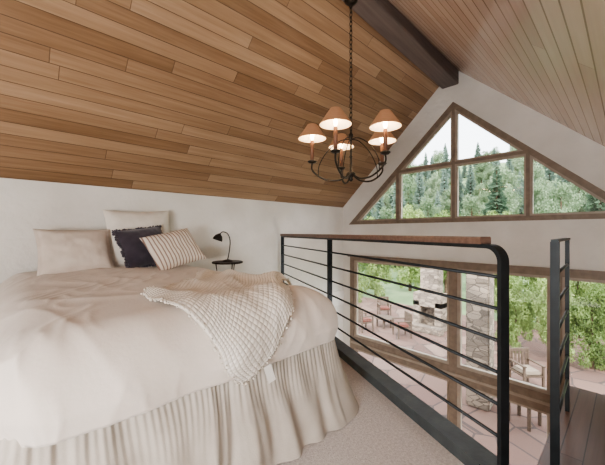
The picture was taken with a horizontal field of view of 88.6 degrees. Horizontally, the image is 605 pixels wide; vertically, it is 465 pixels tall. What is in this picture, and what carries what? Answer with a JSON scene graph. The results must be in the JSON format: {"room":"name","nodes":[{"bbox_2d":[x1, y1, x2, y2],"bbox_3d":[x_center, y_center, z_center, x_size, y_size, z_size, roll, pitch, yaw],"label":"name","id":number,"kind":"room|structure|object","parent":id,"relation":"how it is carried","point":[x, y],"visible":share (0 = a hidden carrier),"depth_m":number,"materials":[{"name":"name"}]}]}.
{"room":"loft bedroom","nodes":[
{"label":"loft bedroom","id":0,"kind":"room"},
{"bbox_2d":[0,178,342,340],"bbox_3d":[-1.767,1.640,3.871,7.360,4.520,0.150,0,0,-43],"label":"wall","id":1,"kind":"structure","parent":0,"point":[254,228],"depth_m":4.19,"materials":[{"name":"paint"}]},
{"bbox_2d":[323,290,343,305],"bbox_3d":[0.232,1.290,5.648,1.614,0.280,0.020,0,0,-43],"label":"trim","id":2,"kind":"structure","parent":1,"relation":"attached to","point":[340,294],"depth_m":6.06,"materials":[{"name":"white paint"}]},
{"bbox_2d":[335,336,496,464],"bbox_3d":[0.664,1.120,2.125,0.125,0.070,6.117,0,0,-19],"label":"trim","id":3,"kind":"structure","parent":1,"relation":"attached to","point":[466,449],"depth_m":1.87,"materials":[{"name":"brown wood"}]},
{"bbox_2d":[280,234,508,464],"bbox_3d":[0.294,0.552,3.199,0.070,1.064,3.808,0,0,-19],"label":"metal railing","id":4,"kind":"object","parent":3,"relation":"on","point":[502,276],"visible":0.86,"depth_m":1.62,"materials":[{"name":"black metal"}]},
{"bbox_2d":[0,0,438,207],"bbox_3d":[-1.123,-1.427,3.118,7.660,2.262,2.432,0,0,-43],"label":"ceiling","id":5,"kind":"structure","parent":0,"point":[216,98],"depth_m":3.09,"materials":[{"name":"brown wood"}]},
{"bbox_2d":[276,358,604,464],"bbox_3d":[-0.327,1.288,1.033,5.546,0.284,5.950,0,0,-43],"label":"floor","id":6,"kind":"structure","parent":0,"point":[380,433],"depth_m":1.72,"materials":[{"name":"beige carpet"}]},
{"bbox_2d":[0,338,358,464],"bbox_3d":[-1.141,0.820,2.326,2.003,0.660,2.652,0,0,-43],"label":"bed","id":7,"kind":"object","parent":6,"relation":"on","point":[258,422],"visible":0.34,"depth_m":1.44,"materials":[{"name":"fabric"}]},
{"bbox_2d":[0,264,337,447],"bbox_3d":[-1.175,0.508,2.351,1.795,0.353,2.584,0,0,-43],"label":"duvet","id":8,"kind":"object","parent":7,"relation":"on","point":[82,352],"visible":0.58,"depth_m":1.22,"materials":[{"name":"beige fabric"}]},
{"bbox_2d":[33,229,114,275],"bbox_3d":[-2.108,0.170,2.893,0.263,0.408,0.612,0,0,39],"label":"pillow","id":9,"kind":"object","parent":8,"relation":"on","point":[59,251],"visible":0.94,"depth_m":2.81,"materials":[{"name":"fabric"}]},
{"bbox_2d":[103,210,169,265],"bbox_3d":[-1.776,0.059,3.416,0.707,0.644,0.242,0,0,-41],"label":"pillow","id":10,"kind":"object","parent":8,"relation":"on","point":[114,220],"visible":0.37,"depth_m":3.30,"materials":[{"name":"beige fabric"}]},
{"bbox_2d":[112,225,162,267],"bbox_3d":[-1.626,0.157,3.196,0.277,0.489,0.540,0,0,31],"label":"throw pillow","id":11,"kind":"object","parent":8,"relation":"on","point":[134,252],"visible":0.62,"depth_m":3.05,"materials":[{"name":"grey fabric"}]},
{"bbox_2d":[140,228,205,269],"bbox_3d":[-1.309,0.165,3.169,0.302,0.436,0.575,0,0,39],"label":"throw pillow","id":12,"kind":"object","parent":8,"relation":"on","point":[169,250],"visible":0.99,"depth_m":3.08,"materials":[{"name":"fabric"}]},
{"bbox_2d":[141,269,294,385],"bbox_3d":[-0.454,0.493,1.850,0.815,0.449,1.070,0,0,-3],"label":"throw blanket","id":13,"kind":"object","parent":8,"relation":"on","point":[246,316],"visible":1,"depth_m":1.53,"materials":[{"name":"fabric"}]},
{"bbox_2d":[212,260,242,270],"bbox_3d":[-0.987,0.765,4.080,0.400,0.774,0.400,0,0,-43],"label":"side table","id":14,"kind":"object","parent":6,"relation":"on","point":[219,262],"visible":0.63,"depth_m":3.96,"materials":[{"name":"brown metal"}]},
{"bbox_2d":[213,231,232,261],"bbox_3d":[-1.037,0.181,4.033,0.259,0.392,0.140,0,0,-22],"label":"table lamp","id":15,"kind":"object","parent":14,"relation":"on","point":[218,237],"visible":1,"depth_m":4.00,"materials":[{"name":"brown metal"}]},
{"bbox_2d":[550,238,569,464],"bbox_3d":[1.465,0.590,1.747,0.036,1.111,0.685,0,0,45],"label":"metal railing","id":16,"kind":"object","parent":6,"relation":"on","point":[556,402],"visible":1,"depth_m":1.51,"materials":[{"name":"black metal"}]},
{"bbox_2d":[343,71,604,346],"bbox_3d":[2.895,0.665,4.156,0.200,6.470,6.050,0,0,-43],"label":"wall","id":17,"kind":"structure","parent":0,"point":[526,243],"depth_m":4.25,"materials":[{"name":"paint"}]},
{"bbox_2d":[342,0,458,88],"bbox_3d":[-0.240,-2.380,2.161,0.240,0.340,7.100,0,0,44],"label":"beam","id":18,"kind":"structure","parent":17,"relation":"attached to","point":[381,15],"depth_m":3.59,"materials":[{"name":"brown wood"}]},
{"bbox_2d":[298,0,401,183],"bbox_3d":[0.480,-1.347,2.901,0.976,1.725,0.943,0,0,-43],"label":"chandelier","id":19,"kind":"object","parent":18,"relation":"hanging from","point":[335,119],"visible":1,"depth_m":2.90,"materials":[{"name":"brown metal"}]},
{"bbox_2d":[348,255,604,437],"bbox_3d":[2.590,2.092,4.383,0.170,3.315,4.800,0,0,-43],"label":"window","id":20,"kind":"structure","parent":17,"relation":"in","point":[527,395],"depth_m":4.61,"materials":[{"name":"beige wood"}]},
{"bbox_2d":[349,102,604,224],"bbox_3d":[2.308,-1.058,4.695,0.150,1.805,3.920,0,0,-43],"label":"window","id":21,"kind":"structure","parent":17,"relation":"in","point":[454,110],"depth_m":4.50,"materials":[{"name":"brown wood"}]},
{"bbox_2d":[388,0,604,146],"bbox_3d":[1.131,-0.646,0.740,7.660,3.825,4.122,0,0,-43],"label":"ceiling","id":22,"kind":"structure","parent":0,"point":[547,56],"depth_m":2.24,"materials":[{"name":"brown wood"}]},
{"label":"outside","id":23,"kind":"structure","parent":0,"visible":0},
{"bbox_2d":[358,162,600,338],"bbox_3d":[18.824,-13.473,59.514,99.000,35.284,130.500,0,0,-43],"label":"ground","id":24,"kind":"structure","parent":23,"point":[396,294],"depth_m":21.51,"materials":[{"name":"green plant"}]},
{"bbox_2d":[358,262,362,302],"bbox_3d":[2.509,1.531,17.888,2.235,5.295,2.019,0,0,-38],"label":"leafy tree","id":25,"kind":"object","parent":24,"relation":"on","point":[360,296],"visible":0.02,"depth_m":17.52,"materials":[{"name":"green plant"}]},
{"bbox_2d":[362,208,373,219],"bbox_3d":[8.254,-3.216,39.801,3.636,9.688,3.690,0,0,-22],"label":"conifer tree","id":26,"kind":"object","parent":24,"relation":"on","point":[371,210],"visible":0.04,"depth_m":39.40,"materials":[{"name":"green plant"}]},
{"bbox_2d":[358,216,392,296],"bbox_3d":[4.517,1.577,19.443,2.367,5.197,2.137,0,0,14],"label":"leafy tree","id":27,"kind":"object","parent":24,"relation":"on","point":[376,287],"visible":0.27,"depth_m":19.01,"materials":[{"name":"green plant"}]},
{"bbox_2d":[374,197,385,218],"bbox_3d":[11.181,-3.429,44.880,2.845,6.905,2.803,0,0,-11],"label":"conifer tree","id":28,"kind":"object","parent":24,"relation":"on","point":[380,204],"visible":0.29,"depth_m":44.55,"materials":[{"name":"green plant"}]},
{"bbox_2d":[373,186,393,216],"bbox_3d":[13.079,-5.057,49.528,3.808,7.576,3.383,0,0,12],"label":"leafy tree","id":29,"kind":"object","parent":24,"relation":"on","point":[389,191],"visible":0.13,"depth_m":49.15,"materials":[{"name":"green plant"}]},
{"bbox_2d":[378,206,393,218],"bbox_3d":[9.204,0.014,33.930,2.957,5.883,2.627,0,0,5],"label":"leafy tree","id":30,"kind":"object","parent":24,"relation":"on","point":[388,212],"visible":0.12,"depth_m":33.75,"materials":[{"name":"green plant"}]},
{"bbox_2d":[387,182,395,208],"bbox_3d":[15.381,-6.914,52.752,3.167,8.560,3.121,0,0,1],"label":"conifer tree","id":31,"kind":"object","parent":24,"relation":"on","point":[394,184],"visible":0.2,"depth_m":52.38,"materials":[{"name":"green plant"}]},
{"bbox_2d":[389,203,405,267],"bbox_3d":[9.427,0.002,30.537,3.126,7.448,3.080,0,0,31],"label":"conifer tree","id":32,"kind":"object","parent":24,"relation":"on","point":[394,210],"visible":0.04,"depth_m":30.43,"materials":[{"name":"green plant"}]},
{"bbox_2d":[391,184,405,216],"bbox_3d":[12.340,-3.241,39.386,3.918,8.911,4.021,0,0,4],"label":"conifer tree","id":33,"kind":"object","parent":24,"relation":"on","point":[393,204],"visible":0.09,"depth_m":39.30,"materials":[{"name":"green plant"}]},
{"bbox_2d":[391,204,424,290],"bbox_3d":[7.382,1.126,21.398,2.498,6.146,2.256,0,0,-11],"label":"leafy tree","id":34,"kind":"object","parent":24,"relation":"on","point":[411,279],"visible":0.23,"depth_m":20.84,"materials":[{"name":"green plant"}]},
{"bbox_2d":[404,160,416,182],"bbox_3d":[24.127,-13.172,69.812,3.693,8.272,4.158,0,0,-8],"label":"leafy tree","id":35,"kind":"object","parent":24,"relation":"on","point":[413,174],"visible":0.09,"depth_m":69.18,"materials":[{"name":"green plant"}]},
{"bbox_2d":[403,175,418,216],"bbox_3d":[14.688,-4.069,42.995,3.646,8.166,4.105,0,0,-11],"label":"leafy tree","id":36,"kind":"object","parent":24,"relation":"on","point":[411,184],"visible":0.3,"depth_m":42.63,"materials":[{"name":"green plant"}]},
{"bbox_2d":[413,164,429,216],"bbox_3d":[17.426,-5.788,46.209,3.706,8.920,3.652,0,0,23],"label":"conifer tree","id":37,"kind":"object","parent":24,"relation":"on","point":[419,181],"visible":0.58,"depth_m":46.00,"materials":[{"name":"green plant"}]},
{"bbox_2d":[422,152,432,197],"bbox_3d":[24.339,-11.142,61.140,3.594,9.494,3.502,0,0,1],"label":"conifer tree","id":38,"kind":"object","parent":24,"relation":"on","point":[425,161],"visible":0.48,"depth_m":60.97,"materials":[{"name":"green plant"}]},
{"bbox_2d":[418,195,440,217],"bbox_3d":[13.318,-0.650,33.129,3.350,6.664,2.976,0,0,-10],"label":"leafy tree","id":39,"kind":"object","parent":24,"relation":"on","point":[423,207],"visible":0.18,"depth_m":32.93,"materials":[{"name":"green plant"}]},
{"bbox_2d":[429,155,435,176],"bbox_3d":[28.253,-13.020,67.769,3.048,7.804,3.003,0,0,5],"label":"conifer tree","id":40,"kind":"object","parent":24,"relation":"on","point":[431,160],"visible":0.36,"depth_m":67.58,"materials":[{"name":"green plant"}]},
{"bbox_2d":[424,173,441,197],"bbox_3d":[22.045,-6.755,52.232,2.959,6.511,3.073,0,0,2],"label":"leafy tree","id":41,"kind":"object","parent":24,"relation":"on","point":[435,182],"visible":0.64,"depth_m":51.66,"materials":[{"name":"green plant"}]},
{"bbox_2d":[433,191,441,213],"bbox_3d":[16.981,-2.425,38.869,2.252,5.718,2.317,0,0,21],"label":"conifer tree","id":42,"kind":"object","parent":24,"relation":"on","point":[437,199],"visible":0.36,"depth_m":38.93,"materials":[{"name":"green plant"}]},
{"bbox_2d":[431,194,444,216],"bbox_3d":[18.144,-3.040,42.013,2.098,4.617,2.179,0,0,32],"label":"leafy tree","id":43,"kind":"object","parent":24,"relation":"on","point":[440,197],"visible":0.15,"depth_m":41.75,"materials":[{"name":"green plant"}]},
{"bbox_2d":[433,150,443,178],"bbox_3d":[32.039,-15.600,72.817,3.718,7.877,3.580,0,0,34],"label":"leafy tree","id":44,"kind":"object","parent":24,"relation":"on","point":[437,158],"visible":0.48,"depth_m":72.08,"materials":[{"name":"green plant"}]},
{"bbox_2d":[438,169,450,210],"bbox_3d":[21.893,-6.369,48.276,3.434,8.068,3.337,0,0,21],"label":"conifer tree","id":45,"kind":"object","parent":24,"relation":"on","point":[444,185],"visible":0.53,"depth_m":48.15,"materials":[{"name":"green plant"}]},
{"bbox_2d":[441,147,448,181],"bbox_3d":[29.646,-12.970,64.017,3.749,9.481,3.652,0,0,27],"label":"conifer tree","id":46,"kind":"object","parent":24,"relation":"on","point":[445,157],"visible":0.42,"depth_m":63.98,"materials":[{"name":"green plant"}]},
{"bbox_2d":[442,186,450,216],"bbox_3d":[21.009,-4.201,44.151,2.361,5.196,2.452,0,0,-26],"label":"leafy tree","id":47,"kind":"object","parent":24,"relation":"on","point":[447,202],"visible":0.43,"depth_m":43.99,"materials":[{"name":"green plant"}]},
{"bbox_2d":[433,210,460,292],"bbox_3d":[9.530,1.308,20.622,2.367,5.763,2.137,0,0,-28],"label":"leafy tree","id":48,"kind":"object","parent":24,"relation":"on","point":[443,211],"visible":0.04,"depth_m":20.51,"materials":[{"name":"green plant"}]},
{"bbox_2d":[447,158,450,177],"bbox_3d":[29.070,-11.479,60.071,3.774,9.012,3.676,0,0,15],"label":"conifer tree","id":49,"kind":"object","parent":24,"relation":"on","point":[449,169],"visible":0.03,"depth_m":60.21,"materials":[{"name":"green plant"}]},
{"bbox_2d":[459,167,464,206],"bbox_3d":[25.257,-6.955,50.214,3.430,7.606,3.380,0,0,8],"label":"conifer tree","id":50,"kind":"object","parent":24,"relation":"on","point":[461,186],"visible":0.24,"depth_m":49.75,"materials":[{"name":"green plant"}]},
{"bbox_2d":[461,166,466,177],"bbox_3d":[40.335,-15.791,77.096,2.154,5.100,2.123,0,0,-26],"label":"conifer tree","id":51,"kind":"object","parent":24,"relation":"on","point":[464,168],"visible":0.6,"depth_m":76.99,"materials":[{"name":"green plant"}]},
{"bbox_2d":[461,187,472,215],"bbox_3d":[18.352,-1.817,34.572,2.984,6.522,3.063,0,0,39],"label":"conifer tree","id":52,"kind":"object","parent":24,"relation":"on","point":[465,188],"visible":0.2,"depth_m":34.57,"materials":[{"name":"green plant"}]},
{"bbox_2d":[464,165,476,198],"bbox_3d":[28.286,-8.210,52.280,3.086,7.998,3.176,0,0,37],"label":"conifer tree","id":53,"kind":"object","parent":24,"relation":"on","point":[470,183],"visible":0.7,"depth_m":51.85,"materials":[{"name":"green plant"}]},
{"bbox_2d":[463,169,478,191],"bbox_3d":[30.402,-8.836,56.062,2.498,5.292,2.405,0,0,23],"label":"leafy tree","id":54,"kind":"object","parent":24,"relation":"on","point":[475,176],"visible":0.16,"depth_m":55.82,"materials":[{"name":"green plant"}]},
{"bbox_2d":[460,194,485,215],"bbox_3d":[16.816,-0.664,30.963,3.283,6.531,2.916,0,0,10],"label":"leafy tree","id":55,"kind":"object","parent":24,"relation":"on","point":[473,199],"visible":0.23,"depth_m":30.77,"materials":[{"name":"green plant"}]},
{"bbox_2d":[472,142,480,177],"bbox_3d":[40.475,-16.343,71.692,3.940,9.226,4.044,0,0,-37],"label":"conifer tree","id":56,"kind":"object","parent":24,"relation":"on","point":[478,149],"visible":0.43,"depth_m":71.58,"materials":[{"name":"green plant"}]},
{"bbox_2d":[472,183,488,214],"bbox_3d":[25.641,-4.550,44.932,2.400,5.375,2.702,0,0,-17],"label":"leafy tree","id":57,"kind":"object","parent":24,"relation":"on","point":[483,197],"visible":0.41,"depth_m":44.58,"materials":[{"name":"green plant"}]},
{"bbox_2d":[358,297,604,464],"bbox_3d":[4.892,4.045,10.146,10.940,0.110,16.000,0,0,-43],"label":"patio","id":58,"kind":"structure","parent":24,"relation":"on","point":[526,447],"depth_m":8.30,"materials":[{"name":"grey stone"}]},
{"bbox_2d":[358,309,373,332],"bbox_3d":[2.512,3.529,12.607,0.575,0.920,0.580,0,0,-22],"label":"patio chair","id":59,"kind":"object","parent":58,"relation":"on","point":[362,319],"visible":0.66,"depth_m":12.44,"materials":[{"name":"brown wood"}]},
{"bbox_2d":[363,317,371,321],"bbox_3d":[2.523,3.539,12.612,0.450,0.100,0.440,0,0,-22],"label":"cushion","id":60,"kind":"object","parent":59,"relation":"on","point":[366,319],"depth_m":12.46,"materials":[{"name":"red fabric"}]},
{"bbox_2d":[374,315,393,328],"bbox_3d":[3.445,3.779,13.103,0.800,0.420,0.800,0,0,-43],"label":"patio table","id":61,"kind":"object","parent":58,"relation":"on","point":[388,317],"visible":0.75,"depth_m":13.02,"materials":[{"name":"brown wood"}]},
{"bbox_2d":[377,296,391,315],"bbox_3d":[3.839,3.529,14.591,0.580,0.920,0.575,0,0,2],"label":"patio chair","id":62,"kind":"object","parent":58,"relation":"on","point":[382,305],"visible":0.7,"depth_m":14.82,"materials":[{"name":"brown wood"}]},
{"bbox_2d":[380,306,389,309],"bbox_3d":[3.838,3.539,14.578,0.440,0.100,0.450,0,0,2],"label":"cushion","id":63,"kind":"object","parent":62,"relation":"on","point":[381,307],"depth_m":14.42,"materials":[{"name":"red fabric"}]},
{"bbox_2d":[392,310,411,338],"bbox_3d":[3.808,3.529,11.901,0.575,0.920,0.580,0,0,-7],"label":"patio chair","id":64,"kind":"object","parent":58,"relation":"on","point":[407,323],"visible":0.94,"depth_m":11.81,"materials":[{"name":"brown wood"}]},
{"bbox_2d":[394,322,408,326],"bbox_3d":[3.796,3.539,11.899,0.450,0.100,0.440,0,0,-7],"label":"cushion","id":65,"kind":"object","parent":64,"relation":"on","point":[404,324],"depth_m":11.79,"materials":[{"name":"red fabric"}]},
{"bbox_2d":[409,268,446,336],"bbox_3d":[5.157,2.240,12.700,1.100,3.500,1.400,0,0,-43],"label":"fireplace","id":66,"kind":"object","parent":58,"relation":"on","point":[435,305],"visible":0.64,"depth_m":12.60,"materials":[{"name":"grey stone"}]},
{"bbox_2d":[466,274,493,410],"bbox_3d":[4.123,2.090,7.202,0.600,3.800,0.600,0,0,44],"label":"stone pillar","id":67,"kind":"structure","parent":58,"relation":"on","point":[480,289],"depth_m":7.02,"materials":[{"name":"grey stone"}]},
{"bbox_2d":[495,275,534,352],"bbox_3d":[7.245,2.737,10.614,0.997,2.759,1.104,0,0,-34],"label":"leafy tree","id":68,"kind":"object","parent":58,"relation":"on","point":[522,309],"visible":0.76,"depth_m":10.36,"materials":[{"name":"green plant"}]},
{"bbox_2d":[509,380,541,431],"bbox_3d":[4.645,3.629,6.501,0.800,0.720,0.800,0,0,-43],"label":"patio table","id":69,"kind":"object","parent":58,"relation":"on","point":[518,406],"visible":0.25,"depth_m":6.38,"materials":[{"name":"brown wood"}]},
{"bbox_2d":[509,347,545,387],"bbox_3d":[5.770,3.529,7.989,0.580,0.920,0.575,0,0,-3],"label":"patio chair","id":70,"kind":"object","parent":58,"relation":"on","point":[525,371],"visible":0.82,"depth_m":8.06,"materials":[{"name":"brown wood"}]},
{"bbox_2d":[513,365,540,375],"bbox_3d":[5.770,3.539,7.977,0.440,0.100,0.450,0,0,-3],"label":"cushion","id":71,"kind":"object","parent":70,"relation":"on","point":[530,371],"depth_m":7.87,"materials":[{"name":"white fabric"}]},
{"bbox_2d":[531,278,575,362],"bbox_3d":[7.835,2.623,9.647,1.045,3.000,1.157,0,0,18],"label":"leafy tree","id":72,"kind":"object","parent":58,"relation":"on","point":[542,285],"visible":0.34,"depth_m":9.70,"materials":[{"name":"green plant"}]},
{"bbox_2d":[475,163,488,185],"bbox_3d":[34.715,-11.012,60.284,2.648,5.826,2.750,0,0,-35],"label":"leafy tree","id":73,"kind":"object","parent":24,"relation":"on","point":[481,168],"visible":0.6,"depth_m":59.90,"materials":[{"name":"green plant"}]},
{"bbox_2d":[477,151,492,178],"bbox_3d":[38.876,-13.721,65.350,3.385,7.448,3.515,0,0,-20],"label":"leafy tree","id":74,"kind":"object","parent":24,"relation":"on","point":[483,152],"visible":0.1,"depth_m":64.98,"materials":[{"name":"green plant"}]},
{"bbox_2d":[475,210,496,215],"bbox_3d":[12.857,1.304,21.942,2.256,5.772,2.498,0,0,-18],"label":"leafy tree","id":75,"kind":"object","parent":24,"relation":"on","point":[492,213],"visible":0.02,"depth_m":21.64,"materials":[{"name":"green plant"}]},
{"bbox_2d":[480,164,494,195],"bbox_3d":[29.445,-6.999,48.562,3.199,7.039,3.322,0,0,33],"label":"leafy tree","id":76,"kind":"object","parent":24,"relation":"on","point":[486,175],"visible":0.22,"depth_m":48.35,"materials":[{"name":"green plant"}]},
{"bbox_2d":[488,146,500,165],"bbox_3d":[47.433,-17.815,77.038,3.210,6.989,3.341,0,0,-28],"label":"leafy tree","id":77,"kind":"object","parent":24,"relation":"on","point":[496,147],"visible":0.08,"depth_m":76.49,"materials":[{"name":"green plant"}]},
{"bbox_2d":[482,165,508,214],"bbox_3d":[16.640,-1.078,26.563,4.086,9.354,3.981,0,0,19],"label":"conifer tree","id":78,"kind":"object","parent":24,"relation":"on","point":[496,187],"visible":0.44,"depth_m":26.28,"materials":[{"name":"green plant"}]},
{"bbox_2d":[492,151,499,169],"bbox_3d":[35.809,-11.169,57.177,3.084,7.936,3.173,0,0,24],"label":"conifer tree","id":79,"kind":"object","parent":24,"relation":"on","point":[495,164],"visible":0.15,"depth_m":57.31,"materials":[{"name":"green plant"}]},
{"bbox_2d":[487,183,519,213],"bbox_3d":[20.611,-1.659,31.776,3.484,6.930,3.094,0,0,18],"label":"leafy tree","id":80,"kind":"object","parent":24,"relation":"on","point":[507,193],"visible":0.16,"depth_m":31.37,"materials":[{"name":"green plant"}]},
{"bbox_2d":[487,165,523,213],"bbox_3d":[24.208,-4.142,37.032,3.705,8.153,3.848,0,0,-21],"label":"leafy tree","id":81,"kind":"object","parent":24,"relation":"on","point":[507,176],"visible":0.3,"depth_m":36.40,"materials":[{"name":"green plant"}]},
{"bbox_2d":[494,274,518,324],"bbox_3d":[9.004,2.334,13.994,1.876,3.903,1.648,0,0,13],"label":"leafy tree","id":82,"kind":"object","parent":24,"relation":"on","point":[495,279],"visible":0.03,"depth_m":13.72,"materials":[{"name":"green plant"}]},
{"bbox_2d":[494,211,522,297],"bbox_3d":[12.014,1.456,18.317,2.104,5.453,1.900,0,0,-8],"label":"leafy tree","id":83,"kind":"object","parent":24,"relation":"on","point":[503,213],"visible":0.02,"depth_m":17.83,"materials":[{"name":"green plant"}]},
{"bbox_2d":[505,159,515,191],"bbox_3d":[35.493,-9.764,53.533,3.508,7.691,3.610,0,0,8],"label":"conifer tree","id":84,"kind":"object","parent":24,"relation":"on","point":[509,165],"visible":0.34,"depth_m":53.03,"materials":[{"name":"green plant"}]},
{"bbox_2d":[504,147,523,179],"bbox_3d":[42.494,-13.671,61.908,3.731,8.209,3.874,0,0,42],"label":"leafy tree","id":85,"kind":"object","parent":24,"relation":"on","point":[515,161],"visible":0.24,"depth_m":60.99,"materials":[{"name":"green plant"}]},
{"bbox_2d":[514,171,523,203],"bbox_3d":[32.003,-6.026,45.536,2.858,6.117,2.817,0,0,-1],"label":"conifer tree","id":86,"kind":"object","parent":24,"relation":"on","point":[519,173],"visible":0.27,"depth_m":45.45,"materials":[{"name":"green plant"}]},
{"bbox_2d":[516,183,523,213],"bbox_3d":[30.122,-4.376,42.768,2.151,4.921,2.120,0,0,28],"label":"conifer tree","id":87,"kind":"object","parent":24,"relation":"on","point":[520,192],"visible":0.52,"depth_m":42.60,"materials":[{"name":"green plant"}]},
{"bbox_2d":[514,276,545,329],"bbox_3d":[9.574,2.349,12.707,1.720,3.868,1.511,0,0,10],"label":"leafy tree","id":88,"kind":"object","parent":24,"relation":"on","point":[532,292],"visible":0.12,"depth_m":12.68,"materials":[{"name":"green plant"}]},
{"bbox_2d":[515,157,544,194],"bbox_3d":[34.965,-8.460,48.014,3.889,8.711,4.379,0,0,-11],"label":"leafy tree","id":89,"kind":"object","parent":24,"relation":"on","point":[537,174],"visible":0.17,"depth_m":47.43,"materials":[{"name":"green plant"}]},
{"bbox_2d":[522,180,555,213],"bbox_3d":[24.704,-2.262,32.437,2.867,6.308,2.977,0,0,42],"label":"leafy tree","id":90,"kind":"object","parent":24,"relation":"on","point":[540,194],"visible":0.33,"depth_m":31.71,"materials":[{"name":"green plant"}]},
{"bbox_2d":[535,177,553,211],"bbox_3d":[30.308,-4.048,39.157,3.142,6.251,2.791,0,0,-22],"label":"leafy tree","id":91,"kind":"object","parent":24,"relation":"on","point":[541,179],"visible":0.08,"depth_m":38.78,"materials":[{"name":"green plant"}]},
{"bbox_2d":[543,168,557,183],"bbox_3d":[39.184,-9.355,49.110,3.090,7.981,3.010,0,0,8],"label":"conifer tree","id":92,"kind":"object","parent":24,"relation":"on","point":[550,176],"visible":0.21,"depth_m":48.99,"materials":[{"name":"green plant"}]},
{"bbox_2d":[556,174,564,184],"bbox_3d":[43.877,-10.883,51.858,3.293,8.269,3.245,0,0,-16],"label":"leafy tree","id":93,"kind":"object","parent":24,"relation":"on","point":[558,176],"visible":0.05,"depth_m":51.82,"materials":[{"name":"green plant"}]},
{"bbox_2d":[540,178,582,212],"bbox_3d":[22.519,-1.135,27.132,3.614,7.188,3.210,0,0,16],"label":"leafy tree","id":94,"kind":"object","parent":24,"relation":"on","point":[561,191],"visible":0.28,"depth_m":26.83,"materials":[{"name":"green plant"}]},
{"bbox_2d":[568,184,583,202],"bbox_3d":[34.932,-5.227,38.878,3.186,6.337,2.830,0,0,2],"label":"leafy tree","id":95,"kind":"object","parent":24,"relation":"on","point":[570,195],"visible":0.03,"depth_m":39.05,"materials":[{"name":"green plant"}]},
{"bbox_2d":[567,182,586,211],"bbox_3d":[31.851,-3.678,35.599,3.265,6.495,2.900,0,0,36],"label":"leafy tree","id":96,"kind":"object","parent":24,"relation":"on","point":[584,193],"visible":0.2,"depth_m":35.41,"materials":[{"name":"green plant"}]},
{"bbox_2d":[570,281,601,334],"bbox_3d":[11.102,2.489,12.410,1.814,3.549,1.593,0,0,2],"label":"leafy tree","id":97,"kind":"object","parent":24,"relation":"on","point":[583,286],"visible":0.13,"depth_m":12.20,"materials":[{"name":"green plant"}]},
{"bbox_2d":[570,283,604,370],"bbox_3d":[8.553,2.787,9.126,1.313,2.872,1.154,0,0,-17],"label":"leafy tree","id":98,"kind":"object","parent":24,"relation":"on","point":[583,318],"visible":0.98,"depth_m":8.98,"materials":[{"name":"green plant"}]},
{"bbox_2d":[583,193,604,211],"bbox_3d":[28.332,-3.255,29.708,3.900,8.887,4.003,0,0,32],"label":"leafy tree","id":99,"kind":"object","parent":24,"relation":"on","point":[594,204],"visible":0.16,"depth_m":29.69,"materials":[{"name":"green plant"}]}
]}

